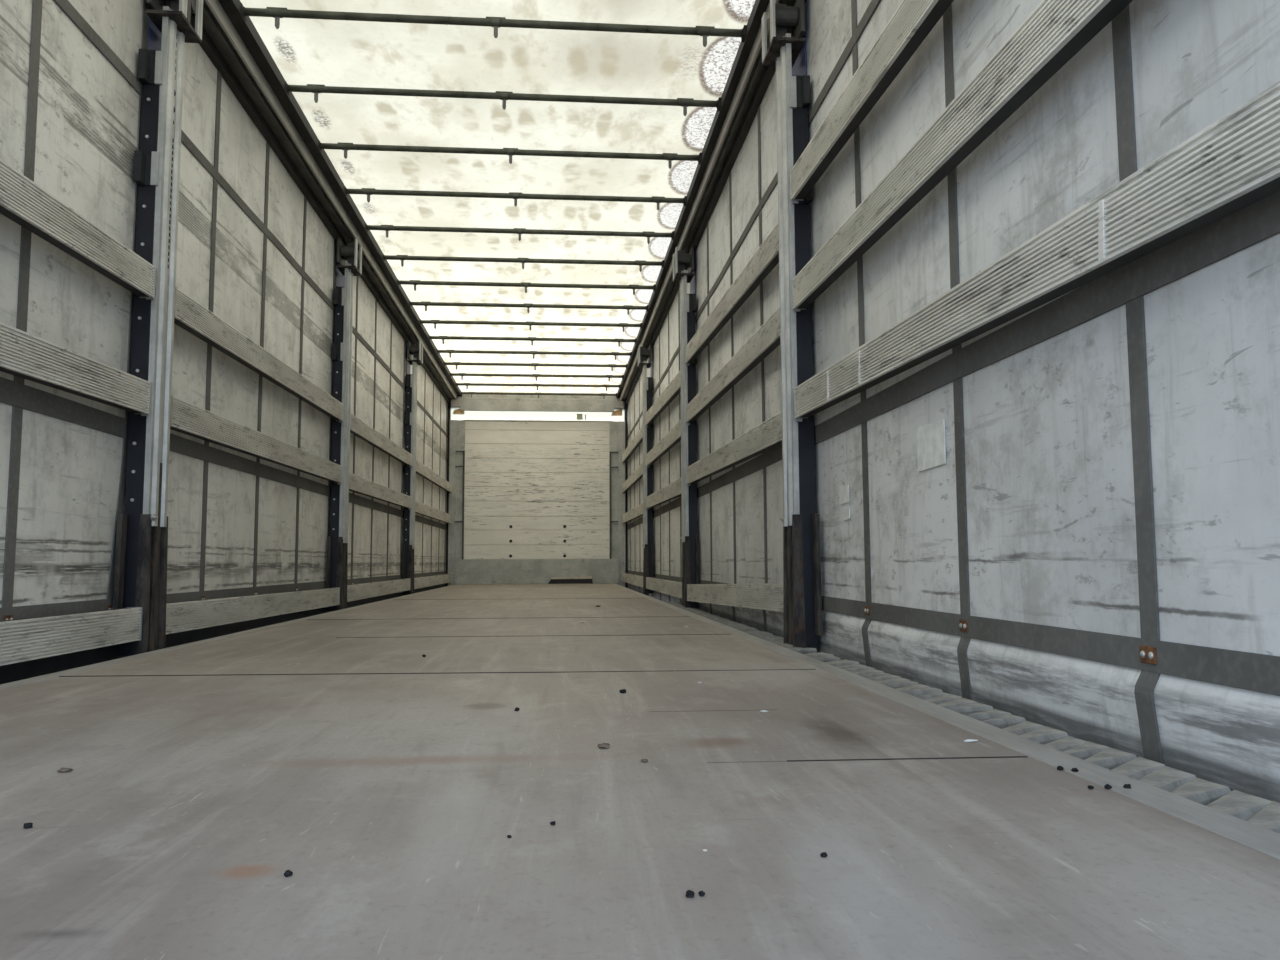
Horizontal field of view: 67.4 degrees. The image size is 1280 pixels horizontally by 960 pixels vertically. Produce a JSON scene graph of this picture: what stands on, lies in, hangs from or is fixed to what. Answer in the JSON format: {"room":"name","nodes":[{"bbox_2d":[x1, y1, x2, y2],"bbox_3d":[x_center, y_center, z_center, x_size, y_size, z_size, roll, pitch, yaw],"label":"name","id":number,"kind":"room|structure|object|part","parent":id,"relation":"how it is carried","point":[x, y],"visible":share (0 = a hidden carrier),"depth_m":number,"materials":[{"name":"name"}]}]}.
{"room":"truck trailer interior","nodes":[
{"label":"truck trailer interior","id":0,"kind":"room"},
{"bbox_2d":[0,0,447,684],"bbox_3d":[-2.111,-0.311,6.842,0.018,2.710,12.952,0,-5,-5],"label":"wall","id":1,"kind":"structure","parent":0,"point":[253,250],"depth_m":3.98,"materials":[{"name":"grey fabric"}]},
{"bbox_3d":[-1.755,0.390,2.667,0.003,0.028,0.044,0,-5,-5],"label":"rivet plate","id":2,"kind":"part","parent":1,"relation":"part of","materials":[{"name":"brown metal"}]},
{"bbox_2d":[112,0,202,655],"bbox_3d":[-1.749,-0.623,3.514,0.136,2.555,0.300,0,-5,-5],"label":"post","id":3,"kind":"object","parent":1,"relation":"attached to","point":[140,574],"visible":0.96,"depth_m":3.46,"materials":[{"name":"metal"}]},
{"bbox_2d":[0,607,142,665],"bbox_3d":[-1.623,0.369,1.835,0.049,0.118,3.003,0,-5,-5],"label":"board","id":4,"kind":"object","parent":3,"relation":"attached to","point":[23,639],"visible":1,"depth_m":2.82,"materials":[{"name":"wood"}]},
{"bbox_2d":[0,322,151,413],"bbox_3d":[-1.626,-0.393,1.900,0.049,0.162,3.003,0,-5,-5],"label":"board","id":5,"kind":"object","parent":3,"relation":"attached to","point":[25,355],"visible":1,"depth_m":2.84,"materials":[{"name":"wood"}]},
{"bbox_2d":[0,159,155,297],"bbox_3d":[-1.628,-0.811,1.936,0.049,0.157,3.003,0,-5,-5],"label":"board","id":6,"kind":"object","parent":3,"relation":"attached to","point":[24,202],"visible":1,"depth_m":2.85,"materials":[{"name":"wood"}]},
{"bbox_3d":[-1.792,0.336,3.304,0.016,0.440,0.052,0,-5,-5],"label":"plate","id":7,"kind":"part","parent":3,"relation":"part of","materials":[{"name":"metal"}]},
{"bbox_3d":[-1.749,-1.702,3.606,0.125,0.012,0.200,0,-5,-5],"label":"carriage plate","id":8,"kind":"part","parent":3,"relation":"part of","materials":[{"name":"metal"}]},
{"bbox_2d":[166,588,339,633],"bbox_3d":[-1.888,0.639,4.928,0.049,0.130,2.861,0,-5,-5],"label":"board","id":9,"kind":"object","parent":3,"relation":"attached to","point":[181,616],"visible":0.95,"depth_m":4.37,"materials":[{"name":"wood"}]},
{"bbox_2d":[170,395,342,482],"bbox_3d":[-1.891,-0.148,4.995,0.049,0.133,2.861,0,-5,-5],"label":"board","id":10,"kind":"object","parent":3,"relation":"attached to","point":[187,418],"visible":0.78,"depth_m":4.42,"materials":[{"name":"wood"}]},
{"bbox_2d":[174,287,343,420],"bbox_3d":[-1.893,-0.562,5.030,0.049,0.136,2.861,0,-5,-5],"label":"board","id":11,"kind":"object","parent":3,"relation":"attached to","point":[190,315],"visible":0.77,"depth_m":4.47,"materials":[{"name":"wood"}]},
{"bbox_2d":[326,238,361,610],"bbox_3d":[-2.008,-0.365,6.537,0.136,2.555,0.300,0,-5,-5],"label":"post","id":12,"kind":"object","parent":1,"relation":"attached to","point":[337,548],"visible":0.99,"depth_m":6.48,"materials":[{"name":"metal"}]},
{"bbox_3d":[-2.051,0.593,6.327,0.016,0.440,0.052,0,-5,-5],"label":"plate","id":13,"kind":"part","parent":12,"relation":"part of","materials":[{"name":"metal"}]},
{"bbox_3d":[-2.008,-1.445,6.629,0.125,0.012,0.200,0,-5,-5],"label":"carriage plate","id":14,"kind":"part","parent":12,"relation":"part of","materials":[{"name":"metal"}]},
{"bbox_2d":[349,472,411,507],"bbox_3d":[-2.151,0.111,8.031,0.049,0.134,2.886,0,-5,-5],"label":"board","id":15,"kind":"object","parent":12,"relation":"attached to","point":[357,484],"visible":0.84,"depth_m":7.71,"materials":[{"name":"wood"}]},
{"bbox_2d":[350,413,412,465],"bbox_3d":[-2.153,-0.304,8.066,0.049,0.136,2.886,0,-5,-5],"label":"board","id":16,"kind":"object","parent":12,"relation":"attached to","point":[359,428],"visible":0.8,"depth_m":7.75,"materials":[{"name":"wood"}]},
{"bbox_2d":[402,341,422,594],"bbox_3d":[-2.269,-0.105,9.585,0.136,2.555,0.300,0,-5,-5],"label":"post","id":17,"kind":"object","parent":1,"relation":"attached to","point":[408,547],"visible":0.96,"depth_m":9.53,"materials":[{"name":"metal"}]},
{"bbox_2d":[347,578,410,601],"bbox_3d":[-2.148,0.898,7.964,0.049,0.114,2.886,0,-5,-5],"label":"board","id":18,"kind":"object","parent":17,"relation":"attached to","point":[371,589],"visible":0.78,"depth_m":7.64,"materials":[{"name":"wood"}]},
{"bbox_3d":[-2.312,0.853,9.375,0.016,0.440,0.052,0,-5,-5],"label":"plate","id":19,"kind":"part","parent":17,"relation":"part of","materials":[{"name":"metal"}]},
{"bbox_3d":[-2.269,-1.185,9.677,0.125,0.012,0.200,0,-5,-5],"label":"carriage plate","id":20,"kind":"part","parent":17,"relation":"part of","materials":[{"name":"metal"}]},
{"bbox_2d":[414,574,451,588],"bbox_3d":[-2.435,1.183,11.310,0.049,0.114,3.488,0,-5,-5],"label":"board","id":21,"kind":"object","parent":17,"relation":"attached to","point":[419,582],"visible":0.75,"depth_m":10.98,"materials":[{"name":"wood"}]},
{"bbox_2d":[415,500,451,523],"bbox_3d":[-2.438,0.397,11.377,0.049,0.126,3.488,0,-5,-5],"label":"board","id":22,"kind":"object","parent":17,"relation":"attached to","point":[420,508],"visible":0.77,"depth_m":11.04,"materials":[{"name":"wood"}]},
{"bbox_2d":[416,460,452,492],"bbox_3d":[-2.440,-0.020,11.412,0.049,0.129,3.488,0,-5,-5],"label":"board","id":23,"kind":"object","parent":17,"relation":"attached to","point":[422,470],"visible":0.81,"depth_m":11.13,"materials":[{"name":"wood"}]},
{"bbox_2d":[240,0,754,393],"bbox_3d":[-0.867,-1.764,7.067,2.420,0.016,12.940,0,-5,-5],"label":"ceiling","id":24,"kind":"structure","parent":0,"point":[340,53],"depth_m":5.36,"materials":[{"name":"white"}]},
{"bbox_2d":[190,0,461,402],"bbox_3d":[-2.050,-1.712,6.961,0.245,0.200,12.940,0,-5,-5],"label":"roof rail","id":25,"kind":"object","parent":24,"relation":"attached to","point":[234,46],"visible":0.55,"depth_m":5.25,"materials":[{"name":"metal"}]},
{"bbox_2d":[241,3,746,46],"bbox_3d":[-0.611,-1.956,4.154,2.235,0.088,0.064,0,-5,-5],"label":"bow","id":26,"kind":"object","parent":24,"relation":"attached to","point":[277,13],"visible":0.96,"depth_m":4.14,"materials":[{"name":"black metal"}]},
{"bbox_2d":[285,81,720,115],"bbox_3d":[-0.668,-1.900,4.811,2.235,0.088,0.064,0,-5,-5],"label":"bow","id":27,"kind":"object","parent":24,"relation":"attached to","point":[312,88],"visible":0.95,"depth_m":4.80,"materials":[{"name":"metal"}]},
{"bbox_2d":[319,140,701,168],"bbox_3d":[-0.724,-1.844,5.467,2.235,0.088,0.064,0,-5,-5],"label":"bow","id":28,"kind":"object","parent":24,"relation":"attached to","point":[669,157],"visible":0.96,"depth_m":5.46,"materials":[{"name":"metal"}]},
{"bbox_2d":[345,186,686,209],"bbox_3d":[-0.780,-1.788,6.123,2.235,0.088,0.064,0,-5,-5],"label":"bow","id":29,"kind":"object","parent":24,"relation":"attached to","point":[368,191],"visible":0.94,"depth_m":6.11,"materials":[{"name":"metal"}]},
{"bbox_2d":[366,224,673,243],"bbox_3d":[-0.836,-1.732,6.779,2.235,0.088,0.064,0,-5,-5],"label":"bow","id":30,"kind":"object","parent":24,"relation":"attached to","point":[387,228],"visible":0.94,"depth_m":6.77,"materials":[{"name":"metal"}]},
{"bbox_2d":[383,254,663,271],"bbox_3d":[-0.892,-1.676,7.436,2.235,0.088,0.064,0,-5,-5],"label":"bow","id":31,"kind":"object","parent":24,"relation":"attached to","point":[640,263],"visible":0.98,"depth_m":7.42,"materials":[{"name":"metal"}]},
{"bbox_2d":[397,280,654,294],"bbox_3d":[-0.949,-1.620,8.092,2.235,0.088,0.064,0,-5,-5],"label":"bow","id":32,"kind":"object","parent":24,"relation":"attached to","point":[411,282],"visible":0.94,"depth_m":8.08,"materials":[{"name":"metal"}]},
{"bbox_2d":[410,301,647,314],"bbox_3d":[-1.005,-1.564,8.748,2.235,0.088,0.064,0,-5,-5],"label":"bow","id":33,"kind":"object","parent":24,"relation":"attached to","point":[422,303],"visible":0.94,"depth_m":8.74,"materials":[{"name":"metal"}]},
{"bbox_2d":[420,319,641,331],"bbox_3d":[-1.061,-1.508,9.404,2.235,0.088,0.064,0,-5,-5],"label":"bow","id":34,"kind":"object","parent":24,"relation":"attached to","point":[530,323],"visible":0.94,"depth_m":9.39,"materials":[{"name":"metal"}]},
{"bbox_2d":[429,335,635,346],"bbox_3d":[-1.117,-1.452,10.060,2.235,0.088,0.064,0,-5,-5],"label":"bow","id":35,"kind":"object","parent":24,"relation":"attached to","point":[443,338],"visible":0.93,"depth_m":10.05,"materials":[{"name":"metal"}]},
{"bbox_2d":[437,349,631,359],"bbox_3d":[-1.174,-1.397,10.717,2.235,0.088,0.064,0,-5,-5],"label":"bow","id":36,"kind":"object","parent":24,"relation":"attached to","point":[615,354],"visible":0.98,"depth_m":10.71,"materials":[{"name":"metal"}]},
{"bbox_2d":[444,362,626,370],"bbox_3d":[-1.230,-1.341,11.373,2.235,0.088,0.064,0,-5,-5],"label":"bow","id":37,"kind":"object","parent":24,"relation":"attached to","point":[445,363],"visible":0.98,"depth_m":11.36,"materials":[{"name":"metal"}]},
{"bbox_2d":[450,372,623,381],"bbox_3d":[-1.286,-1.285,12.029,2.235,0.088,0.064,0,-5,-5],"label":"bow","id":38,"kind":"object","parent":24,"relation":"attached to","point":[451,374],"visible":0.94,"depth_m":12.02,"materials":[{"name":"metal"}]},
{"bbox_2d":[456,383,619,390],"bbox_3d":[-1.342,-1.229,12.685,2.235,0.088,0.064,0,-5,-5],"label":"bow","id":39,"kind":"object","parent":24,"relation":"attached to","point":[457,384],"visible":0.94,"depth_m":12.68,"materials":[{"name":"metal"}]},
{"bbox_2d":[461,392,616,398],"bbox_3d":[-1.399,-1.173,13.342,2.235,0.088,0.064,0,-5,-5],"label":"bow","id":40,"kind":"object","parent":24,"relation":"attached to","point":[470,393],"visible":0.98,"depth_m":13.33,"materials":[{"name":"metal"}]},
{"bbox_2d":[617,0,806,404],"bbox_3d":[0.318,-1.704,7.163,0.202,0.200,12.940,0,-5,-5],"label":"roof rail","id":41,"kind":"object","parent":24,"relation":"attached to","point":[748,81],"visible":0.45,"depth_m":5.43,"materials":[{"name":"metal"}]},
{"bbox_2d":[446,394,627,587],"bbox_3d":[-1.416,0.249,13.294,2.580,2.960,0.260,0,-5,-5],"label":"wall","id":42,"kind":"structure","parent":0,"point":[537,497],"depth_m":13.36,"materials":[{"name":"beige paint"}]},
{"bbox_3d":[-2.528,0.324,13.229,0.203,2.308,0.092,0,-5,-5],"label":"frame post","id":43,"kind":"part","parent":42,"relation":"part of","materials":[{"name":"grey metal"}]},
{"bbox_3d":[-1.405,1.257,13.199,2.245,0.335,0.060,0,-5,-5],"label":"kick plate","id":44,"kind":"part","parent":42,"relation":"part of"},
{"bbox_3d":[-0.848,-0.890,13.508,0.080,0.080,0.006,0,-5,-5],"label":"marker plate","id":45,"kind":"part","parent":42,"relation":"part of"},
{"bbox_3d":[-0.315,0.331,13.418,0.215,2.308,0.092,0,-5,-5],"label":"frame post","id":46,"kind":"part","parent":42,"relation":"part of","materials":[{"name":"grey metal"}]},
{"bbox_2d":[0,583,1279,959],"bbox_3d":[-0.888,0.907,6.837,2.032,0.051,12.940,0,-5,-5],"label":"floor","id":47,"kind":"structure","parent":0,"point":[391,781],"depth_m":1.14,"materials":[{"name":"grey wood"}]},
{"bbox_2d":[23,822,32,828],"bbox_3d":[-0.693,0.391,1.087,0.010,0.006,0.008,4,-7,-43],"label":"grit","id":48,"kind":"object","parent":47,"relation":"on","point":[26,825],"visible":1,"depth_m":1.08,"materials":[{"name":"black stone"}]},
{"bbox_2d":[57,768,72,772],"bbox_3d":[-0.826,0.416,1.377,0.018,0.007,0.014,-2,-5,20],"label":"crumb","id":49,"kind":"object","parent":47,"relation":"on","point":[62,770],"visible":1,"depth_m":1.37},
{"bbox_2d":[0,584,458,689],"bbox_3d":[-1.928,0.924,6.747,0.055,0.092,12.940,0,-5,-5],"label":"floor edge","id":50,"kind":"structure","parent":47,"relation":"attached to","point":[101,664],"depth_m":3.24,"materials":[{"name":"metal"}]},
{"bbox_2d":[284,870,292,876],"bbox_3d":[-0.336,0.375,0.916,0.008,0.007,0.008,0,-5,-5],"label":"grit","id":51,"kind":"object","parent":47,"relation":"on","point":[287,873],"visible":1,"depth_m":0.91,"materials":[{"name":"black stone"}]},
{"bbox_2d":[548,576,592,583],"bbox_3d":[-0.955,1.370,13.143,0.610,0.096,0.090,0,-5,-5],"label":"bar","id":52,"kind":"object","parent":47,"relation":"on","point":[554,580],"visible":1,"depth_m":13.10,"materials":[{"name":"black metal"}]},
{"bbox_2d":[597,743,609,747],"bbox_3d":[-0.059,0.426,1.538,0.020,0.010,0.016,-1,-5,11],"label":"crumb","id":53,"kind":"object","parent":47,"relation":"on","point":[603,745],"visible":1,"depth_m":1.53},
{"bbox_2d":[685,890,694,897],"bbox_3d":[0.045,0.368,0.855,0.009,0.006,0.008,0,-5,-5],"label":"grit","id":54,"kind":"object","parent":47,"relation":"on","point":[689,893],"visible":1,"depth_m":0.85,"materials":[{"name":"black stone"}]},
{"bbox_2d":[820,852,827,856],"bbox_3d":[0.186,0.378,0.968,0.007,0.005,0.007,0,-5,-5],"label":"grit","id":55,"kind":"object","parent":47,"relation":"on","point":[823,854],"visible":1,"depth_m":0.97,"materials":[{"name":"black stone"}]},
{"bbox_2d":[610,583,1279,859],"bbox_3d":[0.157,0.930,6.925,0.066,0.092,12.940,0,-5,-5],"label":"floor edge","id":56,"kind":"structure","parent":47,"relation":"attached to","point":[1266,841],"depth_m":1.41,"materials":[{"name":"metal"}]},
{"bbox_2d":[666,602,1279,833],"bbox_3d":[0.504,0.688,4.186,0.150,0.063,6.542,0,-5,-5],"label":"rail","id":57,"kind":"object","parent":56,"relation":"attached to","point":[1265,813],"visible":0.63,"depth_m":1.62,"materials":[{"name":"metal"}]},
{"bbox_2d":[1104,784,1111,788],"bbox_3d":[0.610,0.400,1.251,0.009,0.008,0.008,4,-6,-39],"label":"grit","id":58,"kind":"object","parent":56,"relation":"on","point":[1107,786],"visible":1,"depth_m":1.25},
{"bbox_2d":[1123,784,1130,788],"bbox_3d":[0.634,0.399,1.251,0.010,0.007,0.010,0,-5,-5],"label":"grit","id":59,"kind":"object","parent":56,"relation":"on","point":[1127,786],"visible":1,"depth_m":1.25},
{"bbox_2d":[964,739,977,741],"bbox_3d":[0.546,0.429,1.581,0.025,0.004,0.011,0,-5,-5],"label":"flake","id":60,"kind":"object","parent":47,"relation":"on","point":[967,740],"visible":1,"depth_m":1.58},
{"bbox_2d":[627,0,1279,802],"bbox_3d":[0.365,-0.303,7.054,0.024,2.710,12.952,0,-5,-5],"label":"wall","id":61,"kind":"structure","parent":0,"point":[1064,516],"depth_m":1.94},
{"bbox_2d":[638,345,653,595],"bbox_3d":[0.056,-0.098,9.784,0.136,2.555,0.300,0,-5,-5],"label":"post","id":62,"kind":"object","parent":61,"relation":"attached to","point":[643,353],"visible":0.9,"depth_m":9.73,"materials":[{"name":"metal"}]},
{"bbox_2d":[621,425,642,462],"bbox_3d":[-0.087,-0.408,11.647,0.049,0.174,3.488,0,-5,-5],"label":"board","id":63,"kind":"object","parent":62,"relation":"attached to","point":[637,440],"visible":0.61,"depth_m":11.41,"materials":[{"name":"wood"}]},
{"bbox_2d":[621,462,642,492],"bbox_3d":[-0.086,-0.007,11.613,0.049,0.139,3.488,0,-5,-5],"label":"board","id":64,"kind":"object","parent":62,"relation":"attached to","point":[637,474],"visible":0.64,"depth_m":11.38,"materials":[{"name":"wood"}]},
{"bbox_2d":[621,503,642,523],"bbox_3d":[-0.084,0.414,11.578,0.049,0.144,3.488,0,-5,-5],"label":"board","id":65,"kind":"object","parent":62,"relation":"attached to","point":[636,512],"visible":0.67,"depth_m":11.39,"materials":[{"name":"wood"}]},
{"bbox_2d":[622,573,642,586],"bbox_3d":[-0.081,1.191,11.511,0.049,0.114,3.488,0,-5,-5],"label":"board","id":66,"kind":"object","parent":62,"relation":"attached to","point":[637,580],"visible":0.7,"depth_m":11.27,"materials":[{"name":"wood"}]},
{"bbox_3d":[0.048,-1.177,9.875,0.125,0.012,0.200,0,-5,-5],"label":"carriage plate","id":67,"kind":"part","parent":62,"relation":"part of","materials":[{"name":"metal"}]},
{"bbox_3d":[0.129,0.861,9.583,0.016,0.440,0.052,0,-5,-5],"label":"plate","id":68,"kind":"part","parent":62,"relation":"part of","materials":[{"name":"metal"}]},
{"bbox_2d":[673,247,698,607],"bbox_3d":[0.318,-0.357,6.736,0.136,2.555,0.300,0,-5,-5],"label":"post","id":69,"kind":"object","parent":61,"relation":"attached to","point":[690,543],"visible":0.92,"depth_m":6.68,"materials":[{"name":"metal"}]},
{"bbox_2d":[645,370,680,424],"bbox_3d":[0.200,-0.678,8.299,0.049,0.224,2.886,0,-5,-5],"label":"board","id":70,"kind":"object","parent":69,"relation":"attached to","point":[673,389],"visible":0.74,"depth_m":8.03,"materials":[{"name":"wood"}]},
{"bbox_2d":[645,420,680,466],"bbox_3d":[0.201,-0.290,8.266,0.049,0.164,2.886,0,-5,-5],"label":"board","id":71,"kind":"object","parent":69,"relation":"attached to","point":[673,436],"visible":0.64,"depth_m":8.05,"materials":[{"name":"wood"}]},
{"bbox_2d":[646,478,680,508],"bbox_3d":[0.203,0.131,8.231,0.049,0.159,2.886,0,-5,-5],"label":"board","id":72,"kind":"object","parent":69,"relation":"attached to","point":[671,491],"visible":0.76,"depth_m":7.99,"materials":[{"name":"wood"}]},
{"bbox_2d":[646,577,681,597],"bbox_3d":[0.206,0.903,8.165,0.049,0.119,2.886,0,-5,-5],"label":"board","id":73,"kind":"object","parent":69,"relation":"attached to","point":[669,587],"visible":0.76,"depth_m":7.92,"materials":[{"name":"wood"}]},
{"bbox_3d":[0.309,-1.437,6.827,0.125,0.012,0.200,0,-5,-5],"label":"carriage plate","id":74,"kind":"part","parent":69,"relation":"part of","materials":[{"name":"metal"}]},
{"bbox_3d":[0.390,0.601,6.535,0.016,0.440,0.052,0,-5,-5],"label":"plate","id":75,"kind":"part","parent":69,"relation":"part of","materials":[{"name":"metal"}]},
{"bbox_2d":[761,0,822,647],"bbox_3d":[0.577,-0.615,3.713,0.136,2.555,0.300,0,-5,-5],"label":"post","id":76,"kind":"object","parent":61,"relation":"attached to","point":[785,25],"visible":0.91,"depth_m":3.66,"materials":[{"name":"metal"}]},
{"bbox_2d":[685,223,778,362],"bbox_3d":[0.460,-0.927,5.263,0.049,0.240,2.861,0,-5,-5],"label":"board","id":77,"kind":"object","parent":76,"relation":"attached to","point":[764,260],"visible":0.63,"depth_m":4.77,"materials":[{"name":"wood"}]},
{"bbox_2d":[685,306,779,422],"bbox_3d":[0.461,-0.546,5.231,0.049,0.169,2.861,0,-5,-5],"label":"board","id":78,"kind":"object","parent":76,"relation":"attached to","point":[766,339],"visible":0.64,"depth_m":4.72,"materials":[{"name":"wood"}]},
{"bbox_2d":[686,412,781,483],"bbox_3d":[0.463,-0.123,5.195,0.049,0.166,2.861,0,-5,-5],"label":"board","id":79,"kind":"object","parent":76,"relation":"attached to","point":[767,435],"visible":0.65,"depth_m":4.68,"materials":[{"name":"wood"}]},
{"bbox_2d":[687,583,783,611],"bbox_3d":[0.466,0.612,5.133,0.049,0.185,2.861,0,-5,-5],"label":"board","id":80,"kind":"object","parent":76,"relation":"attached to","point":[764,596],"visible":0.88,"depth_m":4.62,"materials":[{"name":"wood"}]},
{"bbox_3d":[0.568,-1.695,3.804,0.125,0.012,0.200,0,-5,-5],"label":"carriage plate","id":81,"kind":"part","parent":76,"relation":"part of","materials":[{"name":"metal"}]},
{"bbox_3d":[0.649,0.344,3.513,0.016,0.440,0.052,0,-5,-5],"label":"plate","id":82,"kind":"part","parent":76,"relation":"part of","materials":[{"name":"metal"}]},
{"bbox_2d":[790,0,953,200],"bbox_3d":[0.725,-1.193,2.170,0.049,0.228,3.003,0,-5,-5],"label":"board","id":83,"kind":"object","parent":76,"relation":"attached to","point":[912,21],"visible":1,"depth_m":2.78,"materials":[{"name":"wood"}]},
{"bbox_2d":[792,0,1132,309],"bbox_3d":[0.727,-0.797,2.136,0.049,0.174,3.003,0,-5,-5],"label":"board","id":84,"kind":"object","parent":76,"relation":"attached to","point":[1055,31],"visible":1,"depth_m":2.10,"materials":[{"name":"wood"}]},
{"bbox_2d":[794,81,1279,417],"bbox_3d":[0.728,-0.378,2.101,0.049,0.188,3.003,0,-5,-5],"label":"board","id":85,"kind":"object","parent":76,"relation":"attached to","point":[1232,164],"visible":1,"depth_m":1.59,"materials":[{"name":"wood"}]},
{"bbox_3d":[0.711,0.408,3.003,0.003,0.028,0.044,0,-5,-5],"label":"rivet plate","id":86,"kind":"part","parent":61,"relation":"part of","materials":[{"name":"brown metal"}]},
{"bbox_3d":[0.770,0.347,2.283,0.003,0.028,0.044,0,-5,-5],"label":"rivet plate","id":87,"kind":"part","parent":61,"relation":"part of","materials":[{"name":"brown metal"}]},
{"bbox_3d":[0.833,0.287,1.573,0.003,0.028,0.044,0,-5,-5],"label":"rivet plate","id":88,"kind":"part","parent":61,"relation":"part of","materials":[{"name":"brown metal"}]}
]}

